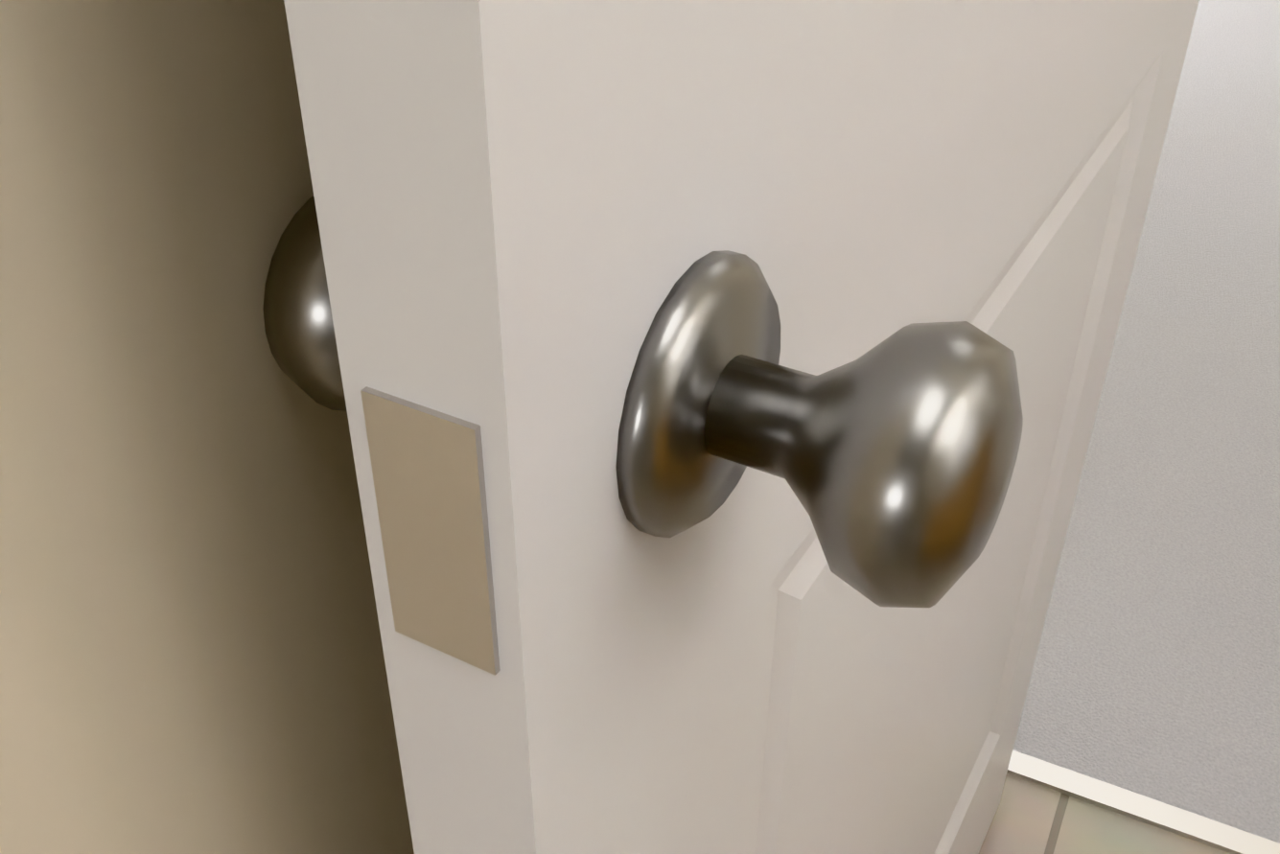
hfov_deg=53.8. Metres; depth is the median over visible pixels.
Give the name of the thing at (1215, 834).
trim
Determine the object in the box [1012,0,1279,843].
wall
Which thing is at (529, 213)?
door
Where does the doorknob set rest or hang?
attached to the door
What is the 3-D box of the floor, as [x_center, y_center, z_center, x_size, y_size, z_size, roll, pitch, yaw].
[-0.455,1.542,-0.317,2.840,0.050,4.460,16,37,22]
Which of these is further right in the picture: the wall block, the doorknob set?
the doorknob set
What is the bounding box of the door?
[263,0,1199,853]
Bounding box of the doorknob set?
[615,250,1023,607]
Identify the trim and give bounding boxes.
[1006,750,1279,853]
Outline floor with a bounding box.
[978,773,1231,853]
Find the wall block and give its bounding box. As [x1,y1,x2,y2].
[0,0,414,853]
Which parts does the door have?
far door knob, far door latch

